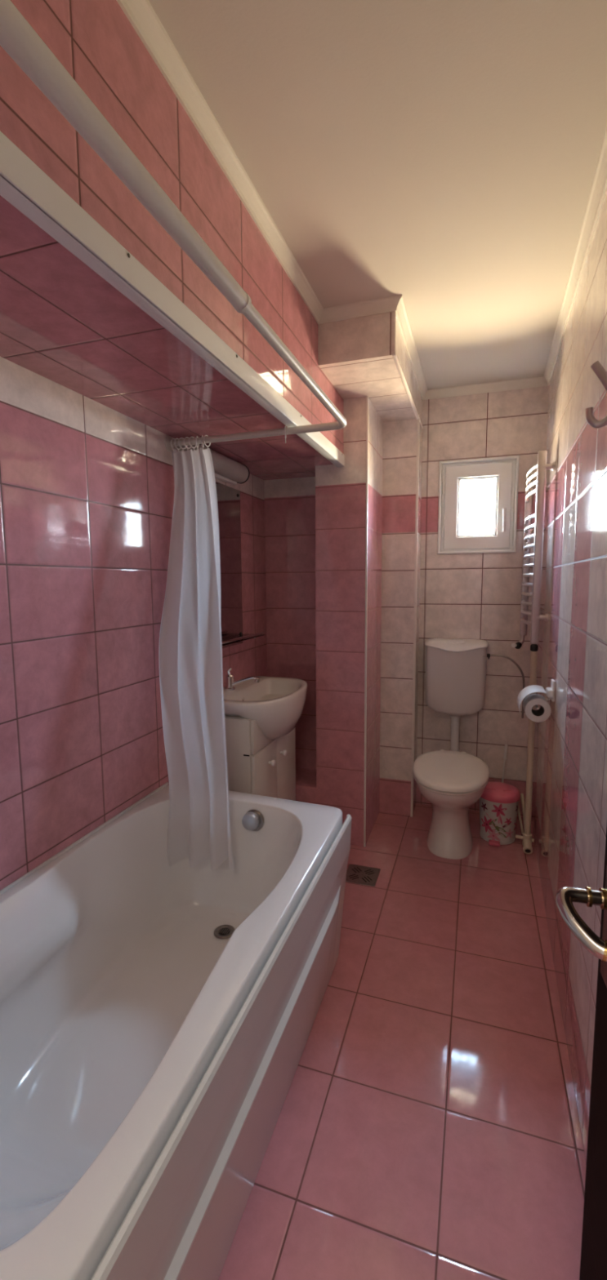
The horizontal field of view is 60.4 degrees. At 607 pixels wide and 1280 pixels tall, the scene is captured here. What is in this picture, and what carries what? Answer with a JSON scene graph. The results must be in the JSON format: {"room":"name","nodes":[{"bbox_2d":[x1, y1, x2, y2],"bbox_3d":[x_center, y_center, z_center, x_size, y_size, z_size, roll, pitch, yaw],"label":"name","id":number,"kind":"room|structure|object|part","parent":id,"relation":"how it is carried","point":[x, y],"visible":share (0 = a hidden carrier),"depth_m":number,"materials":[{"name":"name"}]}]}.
{"room":"bathroom","nodes":[
{"label":"bathroom","id":0,"kind":"room"},
{"bbox_2d":[0,356,266,890],"bbox_3d":[-0.628,-0.057,1.898,0.120,2.385,3.236,2,7,18],"label":"wall","id":1,"kind":"structure","parent":0,"point":[86,486],"depth_m":1.57,"materials":[{"name":"tile"}]},
{"bbox_2d":[0,782,168,894],"bbox_3d":[-0.761,0.640,1.355,0.008,0.010,1.460,2,7,18],"label":"trim","id":2,"kind":"structure","parent":1,"relation":"attached to","point":[21,878],"depth_m":1.57,"materials":[{"name":"white plastic"}]},
{"bbox_2d":[179,444,249,484],"bbox_3d":[-0.373,-0.765,2.270,0.090,0.094,0.490,2,7,18],"label":"wall lamp","id":3,"kind":"object","parent":1,"relation":"attached to","point":[227,470],"visible":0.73,"depth_m":2.31,"materials":[{"name":"white plastic"}]},
{"bbox_2d":[215,481,242,648],"bbox_3d":[-0.398,-0.332,2.359,0.010,0.757,0.550,2,7,18],"label":"wall mirror","id":4,"kind":"object","parent":1,"relation":"attached to","point":[228,497],"visible":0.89,"depth_m":2.50,"materials":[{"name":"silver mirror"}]},
{"bbox_2d":[221,631,265,645],"bbox_3d":[-0.338,0.000,2.393,0.110,0.028,0.580,2,7,18],"label":"glass shelf","id":5,"kind":"object","parent":4,"relation":"attached to","point":[227,641],"visible":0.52,"depth_m":2.44,"materials":[{"name":"clear glass"}]},
{"bbox_2d":[0,0,342,479],"bbox_3d":[-0.376,-0.978,1.573,0.511,0.485,2.640,2,7,18],"label":"soffit","id":6,"kind":"structure","parent":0,"point":[61,322],"depth_m":1.13,"materials":[{"name":"tile"}]},
{"bbox_2d":[0,130,344,466],"bbox_3d":[-0.189,-0.724,1.378,0.040,0.053,2.336,2,7,18],"label":"trim","id":7,"kind":"structure","parent":6,"relation":"attached to","point":[24,184],"depth_m":0.94,"materials":[{"name":"white plastic"}]},
{"bbox_2d":[0,0,346,451],"bbox_3d":[-0.430,-0.650,1.116,0.712,0.056,1.673,2,7,18],"label":"curtain rod","id":8,"kind":"object","parent":6,"relation":"attached to","point":[18,37],"visible":0.94,"depth_m":0.67,"materials":[{"name":"metal"}]},
{"bbox_2d":[170,438,175,453],"bbox_3d":[-0.492,-0.734,1.980,0.004,0.058,0.042,1,7,12],"label":"curtain ring","id":9,"kind":"object","parent":8,"relation":"hanging from","point":[171,438],"visible":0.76,"depth_m":1.97,"materials":[{"name":"white plastic"}]},
{"bbox_2d":[158,447,234,871],"bbox_3d":[-0.370,0.051,1.884,0.371,1.513,0.299,2,7,18],"label":"shower curtain","id":10,"kind":"object","parent":9,"relation":"hanging from","point":[190,648],"visible":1,"depth_m":1.89,"materials":[{"name":"white fabric"}]},
{"bbox_2d":[173,438,181,451],"bbox_3d":[-0.474,-0.733,1.974,0.004,0.058,0.042,2,7,23],"label":"curtain ring","id":11,"kind":"object","parent":8,"relation":"hanging from","point":[178,449],"visible":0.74,"depth_m":1.96,"materials":[{"name":"white plastic"}]},
{"bbox_2d":[177,437,186,451],"bbox_3d":[-0.455,-0.733,1.968,0.004,0.058,0.042,4,8,37],"label":"curtain ring","id":12,"kind":"object","parent":8,"relation":"hanging from","point":[180,437],"visible":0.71,"depth_m":1.96,"materials":[{"name":"white plastic"}]},
{"bbox_2d":[183,436,191,450],"bbox_3d":[-0.434,-0.733,1.960,0.004,0.058,0.042,4,8,35],"label":"curtain ring","id":13,"kind":"object","parent":8,"relation":"hanging from","point":[188,448],"visible":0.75,"depth_m":1.95,"materials":[{"name":"white plastic"}]},
{"bbox_2d":[188,436,196,450],"bbox_3d":[-0.414,-0.732,1.954,0.004,0.059,0.042,4,8,33],"label":"curtain ring","id":14,"kind":"object","parent":8,"relation":"hanging from","point":[190,437],"visible":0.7,"depth_m":1.94,"materials":[{"name":"white plastic"}]},
{"bbox_2d":[200,435,204,449],"bbox_3d":[-0.374,-0.731,1.941,0.004,0.058,0.042,0,6,-1],"label":"curtain ring","id":15,"kind":"object","parent":8,"relation":"hanging from","point":[202,446],"visible":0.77,"depth_m":1.93,"materials":[{"name":"white plastic"}]},
{"bbox_2d":[203,435,210,448],"bbox_3d":[-0.357,-0.730,1.936,0.004,0.059,0.042,3,7,27],"label":"curtain ring","id":16,"kind":"object","parent":8,"relation":"hanging from","point":[205,435],"visible":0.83,"depth_m":1.93,"materials":[{"name":"white plastic"}]},
{"bbox_2d":[284,426,285,443],"bbox_3d":[-0.063,-0.720,1.832,0.004,0.058,0.042,0,6,2],"label":"curtain ring","id":17,"kind":"object","parent":8,"relation":"hanging from","point":[284,426],"visible":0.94,"depth_m":1.81,"materials":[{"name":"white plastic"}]},
{"bbox_2d":[116,0,426,399],"bbox_3d":[0.070,-1.204,1.561,0.330,0.040,2.946,2,7,18],"label":"trim","id":18,"kind":"structure","parent":6,"relation":"attached to","point":[140,14],"depth_m":1.31,"materials":[{"name":"white paint"}]},
{"bbox_2d":[263,476,315,769],"bbox_3d":[0.051,0.044,3.146,0.391,1.900,0.476,2,7,18],"label":"wall","id":19,"kind":"structure","parent":0,"point":[289,503],"depth_m":2.90,"materials":[{"name":"tile"}]},
{"bbox_2d":[295,767,316,804],"bbox_3d":[-0.068,0.887,2.896,0.371,0.280,0.250,2,7,18],"label":"ledge","id":20,"kind":"object","parent":19,"relation":"attached to","point":[305,779],"visible":0.14,"depth_m":2.75,"materials":[{"name":"tile"}]},
{"bbox_2d":[315,396,382,846],"bbox_3d":[0.282,-0.084,2.869,0.255,2.212,0.626,2,7,18],"label":"wall","id":21,"kind":"structure","parent":0,"point":[340,491],"depth_m":2.59,"materials":[{"name":"tile"}]},
{"bbox_2d":[363,396,368,846],"bbox_3d":[0.303,-0.037,2.536,0.009,2.192,0.009,2,7,18],"label":"trim","id":22,"kind":"structure","parent":21,"relation":"attached to","point":[366,397],"depth_m":2.52,"materials":[{"name":"white plastic"}]},
{"bbox_2d":[317,311,422,422],"bbox_3d":[0.359,-1.233,2.495,0.310,0.193,1.036,2,7,18],"label":"soffit","id":23,"kind":"structure","parent":0,"point":[355,356],"depth_m":2.08,"materials":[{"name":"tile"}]},
{"bbox_2d":[391,311,395,354],"bbox_3d":[0.341,-1.153,1.962,0.011,0.153,0.010,2,7,18],"label":"trim","id":24,"kind":"structure","parent":23,"relation":"attached to","point":[393,312],"depth_m":1.96,"materials":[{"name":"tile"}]},
{"bbox_2d":[391,352,422,427],"bbox_3d":[0.502,-1.133,2.447,0.013,0.012,1.018,2,7,18],"label":"trim","id":25,"kind":"structure","parent":23,"relation":"attached to","point":[394,356],"depth_m":2.26,"materials":[{"name":"white plastic"}]},
{"bbox_2d":[409,418,419,817],"bbox_3d":[0.612,-0.076,2.870,0.013,2.192,0.011,2,7,18],"label":"trim","id":26,"kind":"structure","parent":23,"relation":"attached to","point":[417,420],"depth_m":2.86,"materials":[{"name":"white plastic"}]},
{"bbox_2d":[422,124,606,399],"bbox_3d":[0.480,-1.183,1.347,0.644,0.040,3.096,2,7,18],"label":"trim","id":27,"kind":"structure","parent":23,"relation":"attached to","point":[598,184],"depth_m":1.88,"materials":[{"name":"white paint"}]},
{"bbox_2d":[148,0,606,390],"bbox_3d":[0.162,-1.268,1.496,1.803,0.100,3.236,2,7,18],"label":"ceiling","id":28,"kind":"structure","parent":0,"point":[442,156],"depth_m":1.25,"materials":[{"name":"paint"}]},
{"bbox_2d":[378,414,422,816],"bbox_3d":[0.553,-0.100,2.996,0.199,2.212,0.211,2,7,18],"label":"wall column","id":29,"kind":"structure","parent":0,"point":[399,437],"depth_m":2.90,"materials":[{"name":"tile"}]},
{"bbox_2d":[217,803,585,1279],"bbox_3d":[-0.117,1.303,0.885,1.803,0.100,5.116,2,7,18],"label":"floor","id":30,"kind":"structure","parent":0,"point":[427,1127],"depth_m":1.36,"materials":[{"name":"tile"}]},
{"bbox_2d":[0,785,351,1279],"bbox_3d":[-0.404,0.929,1.280,0.741,0.560,1.490,2,7,18],"label":"bathtub","id":31,"kind":"object","parent":30,"relation":"on","point":[157,1019],"visible":0.95,"depth_m":1.24,"materials":[{"name":"ceramic"}]},
{"bbox_3d":[-0.087,0.950,1.160,0.064,0.541,1.450,2,7,18],"label":"panel","id":32,"kind":"part","parent":31,"relation":"part of","materials":[{"name":"plastic"}]},
{"bbox_3d":[-0.185,0.638,1.839,0.063,0.063,0.034,2,7,18],"label":"overflow knob","id":33,"kind":"part","parent":31,"relation":"part of","materials":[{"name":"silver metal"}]},
{"bbox_2d":[224,693,295,800],"bbox_3d":[-0.234,0.687,2.487,0.295,0.772,0.528,2,7,18],"label":"vanity cabinet","id":34,"kind":"object","parent":30,"relation":"on","point":[257,764],"visible":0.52,"depth_m":2.23,"materials":[{"name":"paint"}]},
{"bbox_3d":[-0.132,0.381,2.419,0.016,0.146,0.522,2,7,18],"label":"panel","id":35,"kind":"part","parent":34,"relation":"part of","materials":[{"name":"paint"}]},
{"bbox_3d":[-0.171,0.722,2.332,0.016,0.505,0.260,2,7,18],"label":"cabinet door","id":36,"kind":"part","parent":34,"relation":"part of","materials":[{"name":"paint"}]},
{"bbox_2d":[222,675,306,740],"bbox_3d":[-0.193,0.342,2.462,0.371,0.231,0.616,2,7,18],"label":"washbasin","id":37,"kind":"object","parent":34,"relation":"in","point":[277,717],"visible":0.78,"depth_m":2.32,"materials":[{"name":"ceramic"}]},
{"bbox_2d":[224,667,259,690],"bbox_3d":[-0.285,0.179,2.433,0.164,0.102,0.048,-1,6,-2],"label":"faucet","id":38,"kind":"object","parent":37,"relation":"on","point":[229,683],"visible":1,"depth_m":2.42,"materials":[{"name":"silver metal"}]},
{"bbox_3d":[-0.344,0.149,2.427,0.023,0.041,0.017,0,6,-1],"label":"lever","id":39,"kind":"part","parent":38,"relation":"part of","materials":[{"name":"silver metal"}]},
{"bbox_3d":[-0.269,0.194,2.427,0.133,0.048,0.023,0,6,2],"label":"spout","id":40,"kind":"part","parent":38,"relation":"part of","materials":[{"name":"silver metal"}]},
{"bbox_3d":[-0.140,0.550,2.336,0.030,0.030,0.030,2,7,18],"label":"knob","id":41,"kind":"part","parent":34,"relation":"part of","materials":[{"name":"white plastic"}]},
{"bbox_3d":[-0.094,0.534,2.473,0.030,0.030,0.030,2,7,18],"label":"knob","id":42,"kind":"part","parent":34,"relation":"part of","materials":[{"name":"white plastic"}]},
{"bbox_3d":[-0.088,0.694,2.579,0.016,0.505,0.260,2,7,18],"label":"cabinet door","id":43,"kind":"part","parent":34,"relation":"part of","materials":[{"name":"paint"}]},
{"bbox_2d":[345,863,380,886],"bbox_3d":[0.267,1.080,2.399,0.148,0.003,0.148,2,7,18],"label":"floor drain","id":44,"kind":"object","parent":30,"relation":"on","point":[363,875],"visible":0.94,"depth_m":2.40,"materials":[{"name":"metal"}]},
{"bbox_2d":[412,749,488,859],"bbox_3d":[0.760,0.818,2.692,0.358,0.452,0.812,2,7,18],"label":"toilet","id":45,"kind":"object","parent":30,"relation":"on","point":[451,781],"visible":1,"depth_m":2.52,"materials":[{"name":"ceramic"}]},
{"bbox_3d":[0.713,0.651,2.534,0.352,0.014,0.511,2,7,18],"label":"seat","id":46,"kind":"part","parent":45,"relation":"part of","materials":[{"name":"plastic"}]},
{"bbox_3d":[0.712,0.626,2.529,0.358,0.032,0.516,2,7,18],"label":"lid","id":47,"kind":"part","parent":45,"relation":"part of","materials":[{"name":"plastic"}]},
{"bbox_3d":[0.728,0.854,2.598,0.344,0.402,0.585,2,7,18],"label":"bowl","id":48,"kind":"part","parent":45,"relation":"part of","materials":[{"name":"ceramic"}]},
{"bbox_2d":[478,781,519,846],"bbox_3d":[1.016,0.900,2.727,0.211,0.279,0.226,2,7,18],"label":"pedal bin","id":49,"kind":"object","parent":30,"relation":"on","point":[499,801],"visible":0.97,"depth_m":2.66,"materials":[{"name":"plastic"}]},
{"bbox_2d":[479,802,518,840],"bbox_3d":[1.018,0.922,2.733,0.192,0.220,0.195,2,7,18],"label":"print","id":50,"kind":"object","parent":49,"relation":"on","point":[497,820],"depth_m":2.66},
{"bbox_3d":[1.017,0.786,2.719,0.211,0.049,0.211,2,7,18],"label":"bin lid","id":51,"kind":"part","parent":49,"relation":"part of","materials":[{"name":"pink plastic"}]},
{"bbox_2d":[501,744,506,782],"bbox_3d":[1.110,0.792,2.922,0.100,0.444,0.100,2,7,18],"label":"toilet brush","id":52,"kind":"object","parent":30,"relation":"on","point":[505,745],"visible":0.2,"depth_m":2.88,"materials":[{"name":"white plastic"}]},
{"bbox_2d":[514,650,537,853],"bbox_3d":[1.089,0.547,2.523,0.087,1.013,0.115,2,7,18],"label":"pipe","id":53,"kind":"object","parent":30,"relation":"on","point":[526,838],"visible":0.97,"depth_m":2.54,"materials":[{"name":"metal"}]},
{"bbox_2d":[517,793,524,834],"bbox_3d":[1.151,0.922,2.729,0.032,0.215,0.153,-1,6,-2],"label":"pipe","id":54,"kind":"object","parent":53,"relation":"attached to","point":[522,797],"visible":0.41,"depth_m":2.74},
{"bbox_2d":[415,386,548,817],"bbox_3d":[1.010,-0.189,2.988,1.068,2.385,0.120,2,7,18],"label":"wall","id":55,"kind":"structure","parent":0,"point":[463,596],"depth_m":2.93,"materials":[{"name":"tile"}]},
{"bbox_2d":[424,638,488,751],"bbox_3d":[0.842,0.377,2.918,0.338,0.753,0.234,2,7,18],"label":"toilet cistern","id":56,"kind":"object","parent":55,"relation":"attached to","point":[455,668],"visible":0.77,"depth_m":2.88,"materials":[{"name":"plastic"}]},
{"bbox_3d":[0.855,0.226,2.943,0.329,0.396,0.147,2,7,18],"label":"tank","id":57,"kind":"part","parent":56,"relation":"part of","materials":[{"name":"plastic"}]},
{"bbox_3d":[0.853,0.029,2.917,0.338,0.056,0.155,2,7,18],"label":"tank lid","id":58,"kind":"part","parent":56,"relation":"part of","materials":[{"name":"white plastic"}]},
{"bbox_2d":[486,653,524,718],"bbox_3d":[1.096,0.250,2.837,0.200,0.345,0.027,2,7,20],"label":"supply hose","id":59,"kind":"object","parent":56,"relation":"attached to","point":[488,655],"visible":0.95,"depth_m":2.81,"materials":[{"name":"metal"}]},
{"bbox_2d":[436,455,519,554],"bbox_3d":[0.964,-0.739,2.900,0.413,0.512,0.126,2,7,18],"label":"window","id":60,"kind":"structure","parent":55,"relation":"in","point":[504,469],"depth_m":2.88,"materials":[{"name":"white plastic"}]},
{"bbox_3d":[1.087,-0.652,2.829,0.020,0.131,0.051,2,7,18],"label":"handle","id":61,"kind":"part","parent":60,"relation":"part of","materials":[{"name":"white plastic"}]},
{"bbox_2d":[530,186,606,1164],"bbox_3d":[0.881,-0.011,1.399,0.306,2.385,3.236,2,7,18],"label":"wall","id":62,"kind":"structure","parent":0,"point":[568,811],"depth_m":1.56,"materials":[{"name":"tile"}]},
{"bbox_2d":[511,450,555,651],"bbox_3d":[1.125,-0.398,2.569,0.143,0.938,0.438,2,7,18],"label":"towel radiator","id":63,"kind":"object","parent":62,"relation":"attached to","point":[541,465],"visible":0.99,"depth_m":2.40,"materials":[{"name":"silver metal"}]},
{"bbox_3d":[1.149,0.029,2.797,0.033,0.038,0.036,-6,8,-41],"label":"valve knob","id":64,"kind":"part","parent":63,"relation":"part of","materials":[{"name":"plastic"}]},
{"bbox_3d":[1.178,-0.451,2.758,0.036,0.857,0.024,2,7,18],"label":"post","id":65,"kind":"part","parent":63,"relation":"part of","materials":[{"name":"silver metal"}]},
{"bbox_3d":[1.068,-0.412,2.375,0.036,0.867,0.024,2,7,18],"label":"post","id":66,"kind":"part","parent":63,"relation":"part of","materials":[{"name":"silver metal"}]},
{"bbox_2d":[516,679,555,712],"bbox_3d":[0.928,0.218,2.081,0.132,0.122,0.146,2,7,18],"label":"paper holder","id":67,"kind":"object","parent":62,"relation":"attached to","point":[549,692],"visible":0.91,"depth_m":2.05,"materials":[{"name":"white plastic"}]},
{"bbox_2d":[522,693,551,722],"bbox_3d":[0.935,0.272,2.094,0.095,0.095,0.100,2,7,18],"label":"toilet roll","id":68,"kind":"object","parent":67,"relation":"on","point":[541,714],"visible":0.99,"depth_m":2.05,"materials":[{"name":"white paper"}]},
{"bbox_3d":[0.978,0.199,2.066,0.029,0.082,0.070,2,7,18],"label":"wall plate","id":69,"kind":"part","parent":67,"relation":"part of","materials":[{"name":"white plastic"}]},
{"bbox_2d":[584,360,606,428],"bbox_3d":[0.656,-0.538,1.140,0.069,0.145,0.024,5,8,38],"label":"robe hook","id":70,"kind":"object","parent":62,"relation":"attached to","point":[596,366],"visible":1,"depth_m":1.14,"materials":[{"name":"silver metal"}]},
{"bbox_3d":[-0.391,0.129,0.214,1.398,2.385,0.170,2,7,18],"label":"wall","id":71,"kind":"structure","parent":0,"visible":0},
{"bbox_2d":[555,825,606,1279],"bbox_3d":[0.344,0.277,0.453,0.115,2.012,0.675,1,7,15],"label":"door","id":72,"kind":"structure","parent":71,"relation":"in","point":[593,1262],"depth_m":0.77,"materials":[{"name":"brown wood"}]},
{"bbox_3d":[0.391,0.391,0.720,0.076,0.065,0.081,2,7,18],"label":"lever","id":73,"kind":"part","parent":72,"relation":"part of","materials":[{"name":"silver metal"}]},
{"bbox_3d":[0.435,0.409,0.741,0.007,0.170,0.044,1,7,15],"label":"handle plate","id":74,"kind":"part","parent":72,"relation":"part of","materials":[{"name":"metal"}]}
]}

